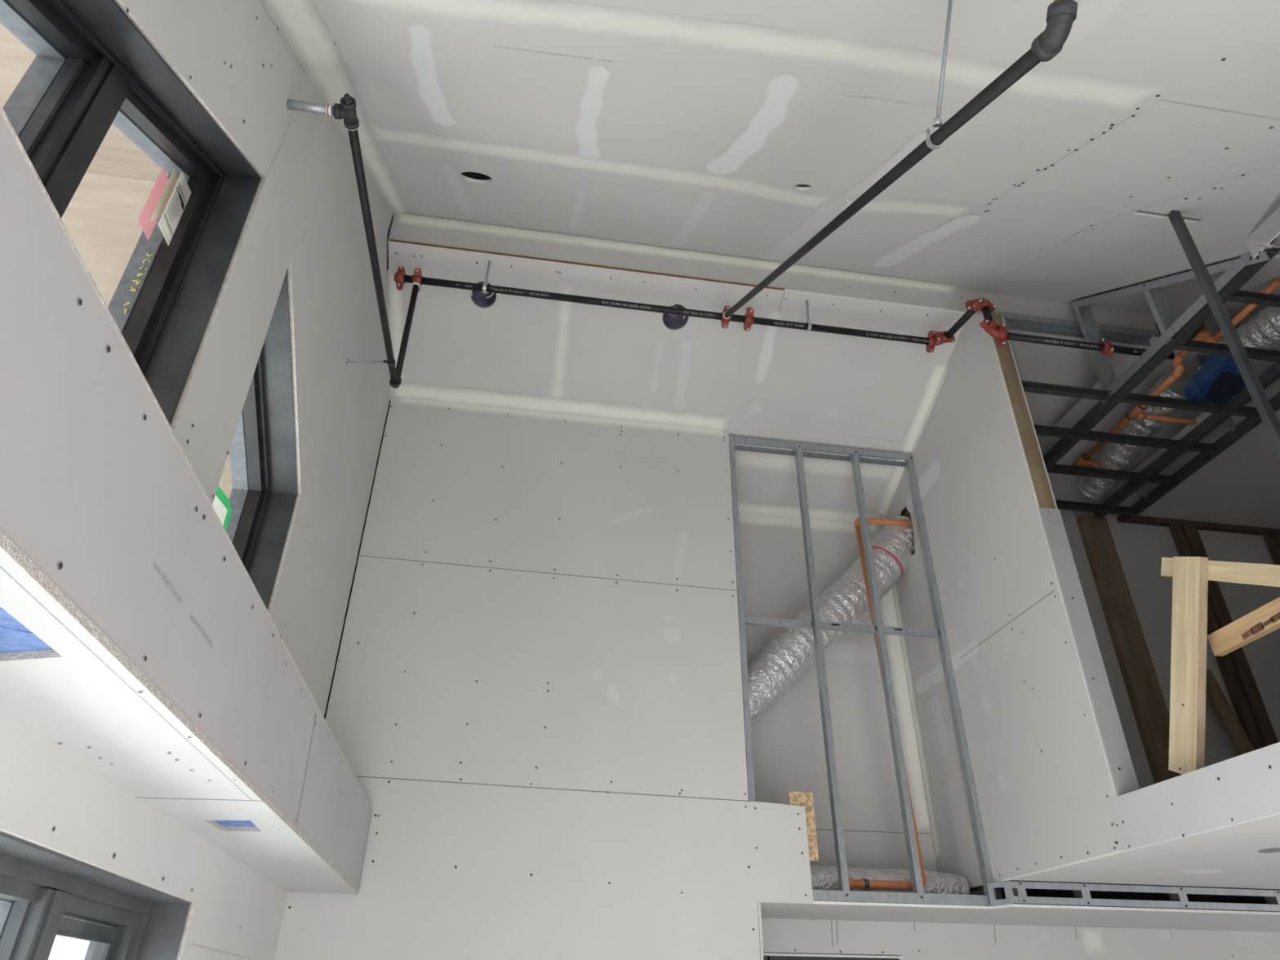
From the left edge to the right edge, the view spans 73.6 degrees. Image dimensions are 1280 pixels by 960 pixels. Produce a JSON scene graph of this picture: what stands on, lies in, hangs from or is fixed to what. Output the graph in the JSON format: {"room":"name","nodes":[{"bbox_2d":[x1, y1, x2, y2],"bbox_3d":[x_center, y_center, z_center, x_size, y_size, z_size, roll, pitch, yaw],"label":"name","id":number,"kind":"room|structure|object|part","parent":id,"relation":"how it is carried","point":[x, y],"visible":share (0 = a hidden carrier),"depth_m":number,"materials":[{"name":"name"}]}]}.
{"room":"building under construction","nodes":[
{"label":"building under construction","id":0,"kind":"room"},
{"bbox_2d":[0,22,232,507],"bbox_3d":[-3.700,-1.093,3.140,4.300,2.980,6.700,5,-32,-7],"label":"ceiling","id":1,"kind":"structure","parent":0,"point":[101,217],"depth_m":4.93,"materials":[{"name":"brown wood"}]},
{"bbox_2d":[0,103,372,893],"bbox_3d":[-1.063,0.394,1.883,0.326,0.382,5.306,5,-32,-7],"label":"bulkhead","id":2,"kind":"structure","parent":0,"point":[167,674],"depth_m":1.45,"materials":[{"name":"grey paint"}]},
{"bbox_2d":[0,606,53,653],"bbox_3d":[-0.937,0.116,1.188,0.167,0.091,0.560,5,-32,-7],"label":"duct opening","id":3,"kind":"object","parent":2,"relation":"attached to","point":[15,637],"visible":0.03,"depth_m":1.30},
{"bbox_2d":[213,820,256,826],"bbox_3d":[-1.216,0.984,2.587,0.177,0.091,0.240,5,-32,-7],"label":"duct opening","id":4,"kind":"object","parent":2,"relation":"attached to","point":[224,823],"visible":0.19,"depth_m":2.59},
{"bbox_2d":[0,0,393,959],"bbox_3d":[-1.425,0.170,2.546,0.273,5.574,6.300,5,-32,-7],"label":"wall","id":5,"kind":"structure","parent":0,"point":[304,219],"depth_m":2.92,"materials":[{"name":"paint"}]},
{"bbox_2d":[0,831,191,959],"bbox_3d":[-1.393,1.207,1.572,0.236,0.985,2.135,5,-32,-7],"label":"window","id":6,"kind":"structure","parent":5,"relation":"in","point":[45,894],"depth_m":2.21,"materials":[{"name":"grey metal"}]},
{"bbox_3d":[-1.479,1.199,1.561,0.060,0.965,2.115,5,-32,-7],"label":"frame","id":7,"kind":"part","parent":6,"relation":"part of","materials":[{"name":"grey metal"}]},
{"bbox_3d":[-1.415,1.205,1.569,0.069,0.975,2.125,5,-32,-7],"label":"frame","id":8,"kind":"part","parent":6,"relation":"part of","materials":[{"name":"grey metal"}]},
{"bbox_3d":[-1.583,1.573,2.158,0.078,0.820,0.540,5,-32,-7],"label":"opening sash","id":9,"kind":"part","parent":6,"relation":"part of","materials":[{"name":"grey metal"}]},
{"bbox_2d":[0,0,261,425],"bbox_3d":[-1.210,-0.903,1.680,0.236,1.285,1.760,5,-32,-7],"label":"window","id":10,"kind":"structure","parent":5,"relation":"in","point":[92,69],"depth_m":2.30,"materials":[{"name":"metal"}]},
{"bbox_3d":[-1.296,-0.908,1.667,0.060,1.258,1.740,5,-32,-7],"label":"frame","id":11,"kind":"part","parent":10,"relation":"part of","materials":[{"name":"black metal"}]},
{"bbox_2d":[212,270,297,609],"bbox_3d":[-1.477,-0.040,3.108,0.235,1.325,0.850,5,-32,-7],"label":"window","id":12,"kind":"structure","parent":5,"relation":"in","point":[256,517],"depth_m":3.39,"materials":[{"name":"metal"}]},
{"bbox_3d":[-1.563,-0.045,3.095,0.060,1.297,0.830,5,-32,-7],"label":"frame","id":13,"kind":"part","parent":12,"relation":"part of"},
{"bbox_3d":[-1.498,-0.041,3.104,0.069,1.311,0.840,5,-32,-7],"label":"frame","id":14,"kind":"part","parent":12,"relation":"part of","materials":[{"name":"metal"}]},
{"bbox_2d":[346,358,395,366],"bbox_3d":[-1.330,-0.579,4.238,0.225,0.100,0.028,9,-33,-14],"label":"hanger","id":15,"kind":"object","parent":5,"relation":"attached to","point":[393,364],"visible":0.87,"depth_m":4.25,"materials":[{"name":"metal"}]},
{"bbox_3d":[-1.352,-0.584,4.230,0.177,0.064,0.008,12,-34,-17],"label":"rod","id":16,"kind":"part","parent":15,"relation":"part of","materials":[{"name":"metal"}]},
{"bbox_2d":[262,0,1279,302],"bbox_3d":[1.021,-1.245,2.749,4.365,2.968,4.410,5,-32,-7],"label":"ceiling","id":17,"kind":"structure","parent":0,"point":[684,126],"depth_m":3.14,"materials":[{"name":"paint"}]},
{"bbox_2d":[461,172,491,179],"bbox_3d":[-0.788,-1.525,4.146,0.188,0.182,0.200,5,-32,-7],"label":"recessed light housing","id":18,"kind":"object","parent":17,"relation":"in","point":[475,175],"visible":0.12,"depth_m":4.22,"materials":[{"name":"black metal"}]},
{"bbox_2d":[795,184,810,186],"bbox_3d":[0.730,-1.333,3.823,0.116,0.084,0.102,5,-32,-7],"label":"recessed light housing","id":19,"kind":"object","parent":17,"relation":"in","point":[798,185],"visible":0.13,"depth_m":3.86,"materials":[{"name":"grey metal"}]},
{"bbox_2d":[925,0,952,149],"bbox_3d":[0.772,-1.049,2.176,0.049,0.348,0.244,5,-32,-7],"label":"hanger","id":20,"kind":"object","parent":17,"relation":"hanging from","point":[938,122],"visible":0.77,"depth_m":2.17,"materials":[{"name":"metal"}]},
{"bbox_3d":[0.775,-1.083,2.175,0.010,0.286,0.198,5,-32,-7],"label":"rod","id":21,"kind":"part","parent":20,"relation":"part of","materials":[{"name":"metal"}]},
{"bbox_2d":[1070,247,1279,404],"bbox_3d":[2.902,-1.085,4.764,0.102,0.884,1.255,5,-32,-7],"label":"frame","id":22,"kind":"object","parent":17,"relation":"attached to","point":[1166,323],"visible":0.91,"depth_m":4.77,"materials":[{"name":"silver metal"}]},
{"bbox_2d":[274,395,1279,959],"bbox_3d":[2.697,2.203,5.194,8.930,5.010,0.943,5,-32,-7],"label":"wall","id":23,"kind":"structure","parent":0,"point":[535,704],"depth_m":4.69,"materials":[{"name":"paint"}]},
{"bbox_2d":[788,791,818,861],"bbox_3d":[0.867,1.838,4.546,0.133,0.341,0.012,5,-32,-7],"label":"strip","id":24,"kind":"object","parent":23,"relation":"attached to","point":[796,798],"visible":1,"depth_m":4.58,"materials":[{"name":"beige wood"}]},
{"bbox_2d":[763,952,898,959],"bbox_3d":[0.967,3.116,4.798,1.120,0.805,0.050,5,-32,-7],"label":"window","id":25,"kind":"structure","parent":23,"relation":"in","point":[765,957],"depth_m":4.99,"materials":[{"name":"metal"}]},
{"bbox_2d":[728,435,996,906],"bbox_3d":[1.234,0.988,5.188,1.325,2.845,0.099,5,-32,-7],"label":"wall frame","id":26,"kind":"object","parent":23,"relation":"attached to","point":[844,894],"visible":0.92,"depth_m":5.12,"materials":[{"name":"grey metal"}]},
{"bbox_2d":[848,517,926,891],"bbox_3d":[1.504,1.255,5.220,0.841,2.422,0.114,5,-32,-7],"label":"pipe","id":27,"kind":"object","parent":23,"relation":"attached to","point":[864,884],"visible":0.39,"depth_m":4.80,"materials":[{"name":"plastic"}]},
{"bbox_2d":[388,240,1279,528],"bbox_3d":[2.812,-0.265,6.024,8.945,0.693,1.671,5,-32,-7],"label":"ceiling","id":28,"kind":"structure","parent":0,"point":[762,381],"depth_m":5.56,"materials":[{"name":"paint"}]},
{"bbox_2d":[470,281,496,306],"bbox_3d":[-0.948,-1.155,5.207,0.192,0.153,0.198,5,-32,-7],"label":"recessed light housing","id":29,"kind":"object","parent":28,"relation":"in","point":[481,299],"visible":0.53,"depth_m":5.27,"materials":[{"name":"metal"}]},
{"bbox_2d":[482,260,490,293],"bbox_3d":[-0.892,-1.186,4.978,0.023,0.242,0.055,5,-32,-7],"label":"hanger","id":30,"kind":"object","parent":28,"relation":"hanging from","point":[485,282],"visible":0.99,"depth_m":4.94,"materials":[{"name":"metal"}]},
{"bbox_3d":[-0.889,-1.218,4.999,0.014,0.164,0.010,5,-32,-7],"label":"rod","id":31,"kind":"part","parent":30,"relation":"part of","materials":[{"name":"metal"}]},
{"bbox_2d":[662,304,688,328],"bbox_3d":[0.215,-1.046,5.358,0.188,0.152,0.194,5,-32,-7],"label":"recessed light housing","id":32,"kind":"object","parent":28,"relation":"in","point":[670,321],"visible":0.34,"depth_m":5.42,"materials":[{"name":"metal"}]},
{"bbox_2d":[805,300,811,331],"bbox_3d":[1.026,-1.006,5.229,0.029,0.242,0.055,5,-32,-7],"label":"hanger","id":33,"kind":"object","parent":28,"relation":"hanging from","point":[808,321],"visible":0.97,"depth_m":5.19,"materials":[{"name":"metal"}]},
{"bbox_2d":[394,266,1174,359],"bbox_3d":[0.845,-0.933,4.917,4.477,0.411,0.517,5,-32,-7],"label":"pipe","id":34,"kind":"object","parent":33,"relation":"hanging from","point":[999,332],"visible":0.94,"depth_m":4.98,"materials":[{"name":"black metal"}]},
{"bbox_2d":[286,93,420,388],"bbox_3d":[-1.228,-1.200,3.867,0.250,0.910,1.825,5,-32,-7],"label":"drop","id":35,"kind":"object","parent":34,"relation":"attached to","point":[346,109],"visible":0.98,"depth_m":3.38,"materials":[{"name":"metal"}]},
{"bbox_2d":[721,0,1077,319],"bbox_3d":[0.666,-0.979,3.280,0.065,1.982,3.151,4,-32,-5],"label":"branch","id":36,"kind":"object","parent":34,"relation":"attached to","point":[1061,15],"visible":1,"depth_m":1.99,"materials":[{"name":"metal"}]},
{"bbox_3d":[1.029,-1.039,5.249,0.018,0.165,0.010,5,-32,-7],"label":"rod","id":37,"kind":"part","parent":33,"relation":"part of","materials":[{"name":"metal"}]},
{"bbox_2d":[991,310,1159,399],"bbox_3d":[2.753,-0.734,5.293,1.135,0.600,0.105,5,-32,-7],"label":"frame","id":38,"kind":"object","parent":28,"relation":"attached to","point":[1012,321],"visible":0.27,"depth_m":5.45,"materials":[{"name":"grey metal"}]},
{"bbox_2d":[1038,377,1117,457],"bbox_3d":[2.819,-0.252,5.819,0.100,0.120,1.290,5,-32,-7],"label":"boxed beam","id":39,"kind":"structure","parent":28,"relation":"attached to","point":[1083,406],"depth_m":5.57,"materials":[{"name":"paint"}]},
{"bbox_2d":[1076,373,1189,500],"bbox_3d":[3.331,-0.267,5.794,0.240,0.401,1.014,5,-32,-7],"label":"duct","id":40,"kind":"object","parent":28,"relation":"attached to","point":[1114,456],"visible":0.52,"depth_m":5.76,"materials":[{"name":"silver metal"}]},
{"bbox_2d":[1097,412,1212,504],"bbox_3d":[3.541,-0.116,5.901,0.090,0.050,1.260,5,-32,-7],"label":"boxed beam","id":41,"kind":"structure","parent":28,"relation":"attached to","point":[1202,416],"depth_m":5.81,"materials":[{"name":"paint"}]},
{"bbox_2d":[388,216,1279,351],"bbox_3d":[2.903,-1.077,5.575,8.830,0.236,0.021,5,-32,-7],"label":"wall","id":42,"kind":"structure","parent":0,"point":[407,229],"depth_m":5.26,"materials":[{"name":"paint"}]},
{"bbox_2d":[389,239,982,314],"bbox_3d":[0.637,-1.190,5.207,4.220,0.012,0.008,5,-32,-7],"label":"trim","id":43,"kind":"structure","parent":42,"relation":"attached to","point":[391,240],"depth_m":5.16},
{"bbox_2d":[738,512,937,871],"bbox_3d":[0.924,1.232,5.411,2.046,2.650,0.590,5,-32,-7],"label":"wall","id":44,"kind":"structure","parent":0,"point":[788,744],"depth_m":5.54,"materials":[{"name":"paint"}]},
{"bbox_2d":[746,515,915,724],"bbox_3d":[1.097,0.958,5.548,1.818,1.756,0.307,5,-32,-7],"label":"duct","id":45,"kind":"object","parent":44,"relation":"attached to","point":[783,660],"visible":0.61,"depth_m":5.47,"materials":[{"name":"silver metal"}]},
{"bbox_2d":[871,546,902,579],"bbox_3d":[1.669,0.577,5.893,0.241,0.203,0.307,5,-32,-7],"label":"strap","id":46,"kind":"object","parent":45,"relation":"attached to","point":[872,546],"visible":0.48,"depth_m":5.78,"materials":[{"name":"silver metal"}]},
{"bbox_2d":[969,888,1002,906],"bbox_3d":[2.612,2.569,5.585,8.930,4.800,0.100,5,-32,-7],"label":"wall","id":47,"kind":"structure","parent":0,"point":[998,894],"depth_m":5.42,"materials":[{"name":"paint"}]},
{"bbox_2d":[882,313,1132,893],"bbox_3d":[1.990,0.685,5.195,0.121,3.167,1.800,5,-32,-7],"label":"wall","id":48,"kind":"structure","parent":0,"point":[1044,785],"depth_m":4.80,"materials":[{"name":"paint"}]},
{"bbox_2d":[991,313,1056,508],"bbox_3d":[2.140,-0.394,4.833,0.088,1.425,0.038,5,-32,-7],"label":"stud","id":49,"kind":"object","parent":48,"relation":"attached to","point":[1029,443],"visible":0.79,"depth_m":4.75,"materials":[{"name":"brown wood"}]},
{"bbox_2d":[1038,506,1139,796],"bbox_3d":[2.131,0.763,4.090,0.112,1.445,0.016,5,-32,-7],"label":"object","id":50,"kind":"structure","parent":48,"relation":"attached to","point":[1123,776],"depth_m":4.04,"materials":[{"name":"grey paint"}]},
{"bbox_2d":[1108,742,1279,851],"bbox_3d":[2.393,0.390,1.907,0.019,0.225,4.250,5,-32,-7],"label":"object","id":51,"kind":"structure","parent":48,"relation":"attached to","point":[1244,788],"depth_m":3.25,"materials":[{"name":"paint"}]},
{"bbox_2d":[760,901,1279,932],"bbox_3d":[3.826,2.611,5.036,6.665,0.013,0.960,5,-32,-7],"label":"ceiling","id":52,"kind":"structure","parent":0,"point":[1012,913],"depth_m":4.74,"materials":[{"name":"paint"}]},
{"bbox_2d":[809,865,969,894],"bbox_3d":[1.046,2.236,4.710,1.574,0.204,0.198,5,-32,-7],"label":"duct","id":53,"kind":"object","parent":52,"relation":"on","point":[823,877],"visible":0.23,"depth_m":4.71,"materials":[{"name":"silver metal"}]},
{"bbox_2d":[977,814,1279,889],"bbox_3d":[4.930,1.008,2.854,5.343,0.201,5.680,5,-32,-7],"label":"ceiling","id":54,"kind":"structure","parent":0,"point":[1246,855],"depth_m":3.92,"materials":[{"name":"paint"}]},
{"bbox_2d":[1075,515,1182,783],"bbox_3d":[3.346,1.284,5.745,0.216,2.355,0.048,5,-32,-7],"label":"stud","id":55,"kind":"object","parent":54,"relation":"on","point":[1149,708],"visible":0.64,"depth_m":5.82,"materials":[{"name":"brown wood"}]},
{"bbox_2d":[986,880,1279,911],"bbox_3d":[4.511,2.394,4.792,5.415,0.109,0.117,5,-32,-7],"label":"frame","id":56,"kind":"object","parent":54,"relation":"attached to","point":[1017,892],"visible":0.91,"depth_m":4.53,"materials":[{"name":"silver metal"}]},
{"bbox_3d":[1.878,2.151,4.449,0.012,0.106,0.129,27,-40,-35],"label":"corner plate","id":57,"kind":"part","parent":56,"relation":"part of","materials":[{"name":"silver metal"}]},
{"bbox_2d":[1168,523,1262,750],"bbox_3d":[4.009,1.336,5.814,0.060,2.355,0.048,5,-32,-7],"label":"stud","id":58,"kind":"object","parent":54,"relation":"on","point":[1233,687],"visible":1,"depth_m":5.79,"materials":[{"name":"brown wood"}]},
{"bbox_2d":[1160,556,1279,774],"bbox_3d":[2.345,0.481,3.092,0.120,0.895,1.487,5,-32,-7],"label":"guard rail","id":59,"kind":"object","parent":54,"relation":"on","point":[1191,575],"visible":0.98,"depth_m":3.43,"materials":[{"name":"brown wood"}]},
{"bbox_3d":[2.230,0.750,3.479,0.038,0.844,0.522,5,-32,-7],"label":"post","id":60,"kind":"part","parent":59,"relation":"part of","materials":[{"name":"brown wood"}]},
{"bbox_3d":[2.367,0.348,3.028,0.038,0.738,1.234,5,-32,-7],"label":"rail","id":61,"kind":"part","parent":59,"relation":"part of","materials":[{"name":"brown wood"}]},
{"bbox_3d":[2.406,0.383,3.005,0.040,0.098,1.081,5,-32,-7],"label":"rail","id":62,"kind":"part","parent":59,"relation":"part of","materials":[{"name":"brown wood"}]},
{"bbox_2d":[1168,209,1279,457],"bbox_3d":[2.272,-0.247,3.103,0.033,2.108,0.030,5,-32,-7],"label":"steel post","id":63,"kind":"object","parent":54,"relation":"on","point":[1268,417],"visible":1,"depth_m":3.29,"materials":[{"name":"grey metal"}]},
{"bbox_2d":[1181,523,1278,747],"bbox_3d":[4.113,1.343,5.823,0.100,2.355,0.048,5,-32,-7],"label":"stud","id":64,"kind":"object","parent":54,"relation":"on","point":[1264,729],"visible":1,"depth_m":5.85,"materials":[{"name":"brown wood"}]},
{"bbox_2d":[1205,668,1254,755],"bbox_3d":[3.834,1.750,5.381,0.384,1.126,0.054,10,-33,-14],"label":"board","id":65,"kind":"object","parent":54,"relation":"on","point":[1220,705],"visible":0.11,"depth_m":5.48,"materials":[{"name":"brown wood"}]},
{"bbox_2d":[1263,533,1279,564],"bbox_3d":[4.803,1.418,5.912,0.090,2.335,0.048,5,-32,-7],"label":"stud","id":66,"kind":"object","parent":54,"relation":"on","point":[1273,541],"visible":1,"depth_m":6.46,"materials":[{"name":"brown wood"}]},
{"bbox_2d":[1059,509,1279,788],"bbox_3d":[4.540,1.395,5.965,5.240,2.425,0.095,5,-32,-7],"label":"wall","id":67,"kind":"structure","parent":0,"point":[1140,548],"depth_m":6.06,"materials":[{"name":"paint"}]},
{"bbox_2d":[1116,515,1279,537],"bbox_3d":[5.320,0.450,6.641,3.500,0.040,0.070,5,-32,-7],"label":"plate","id":68,"kind":"object","parent":67,"relation":"attached to","point":[1144,520],"visible":0.8,"depth_m":6.48,"materials":[{"name":"brown wood"}]},
{"bbox_2d":[1089,233,1279,324],"bbox_3d":[5.405,-1.744,3.859,4.655,0.826,4.350,5,-32,-7],"label":"ceiling","id":69,"kind":"structure","parent":0,"point":[1181,295],"depth_m":5.15,"materials":[{"name":"paint"}]},
{"bbox_2d":[1021,238,1279,521],"bbox_3d":[2.989,-0.685,5.274,1.615,0.642,2.510,5,-32,-7],"label":"frame","id":70,"kind":"object","parent":69,"relation":"hanging from","point":[1222,413],"visible":0.67,"depth_m":5.26,"materials":[{"name":"black metal"}]},
{"bbox_2d":[1182,354,1246,404],"bbox_3d":[3.457,-0.598,5.112,0.297,0.146,0.460,5,-32,-7],"label":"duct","id":71,"kind":"object","parent":70,"relation":"on","point":[1219,379],"visible":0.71,"depth_m":5.05,"materials":[{"name":"plastic"}]},
{"bbox_2d":[1208,306,1279,365],"bbox_3d":[3.578,-0.836,4.930,0.262,0.293,0.528,5,-32,-7],"label":"duct","id":72,"kind":"object","parent":71,"relation":"attached to","point":[1262,331],"visible":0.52,"depth_m":4.83,"materials":[{"name":"silver metal"}]},
{"bbox_2d":[1071,279,1279,468],"bbox_3d":[3.468,-0.549,5.297,0.569,0.214,1.820,5,-32,-7],"label":"pipe","id":73,"kind":"object","parent":69,"relation":"hanging from","point":[1085,460],"visible":0.84,"depth_m":5.27,"materials":[{"name":"plastic"}]},
{"bbox_2d":[1155,322,1204,341],"bbox_3d":[3.554,-0.982,5.606,0.340,0.210,0.030,5,-32,-7],"label":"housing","id":74,"kind":"object","parent":69,"relation":"attached to","point":[1202,327],"visible":0.19,"depth_m":5.59,"materials":[{"name":"grey metal"}]}
]}

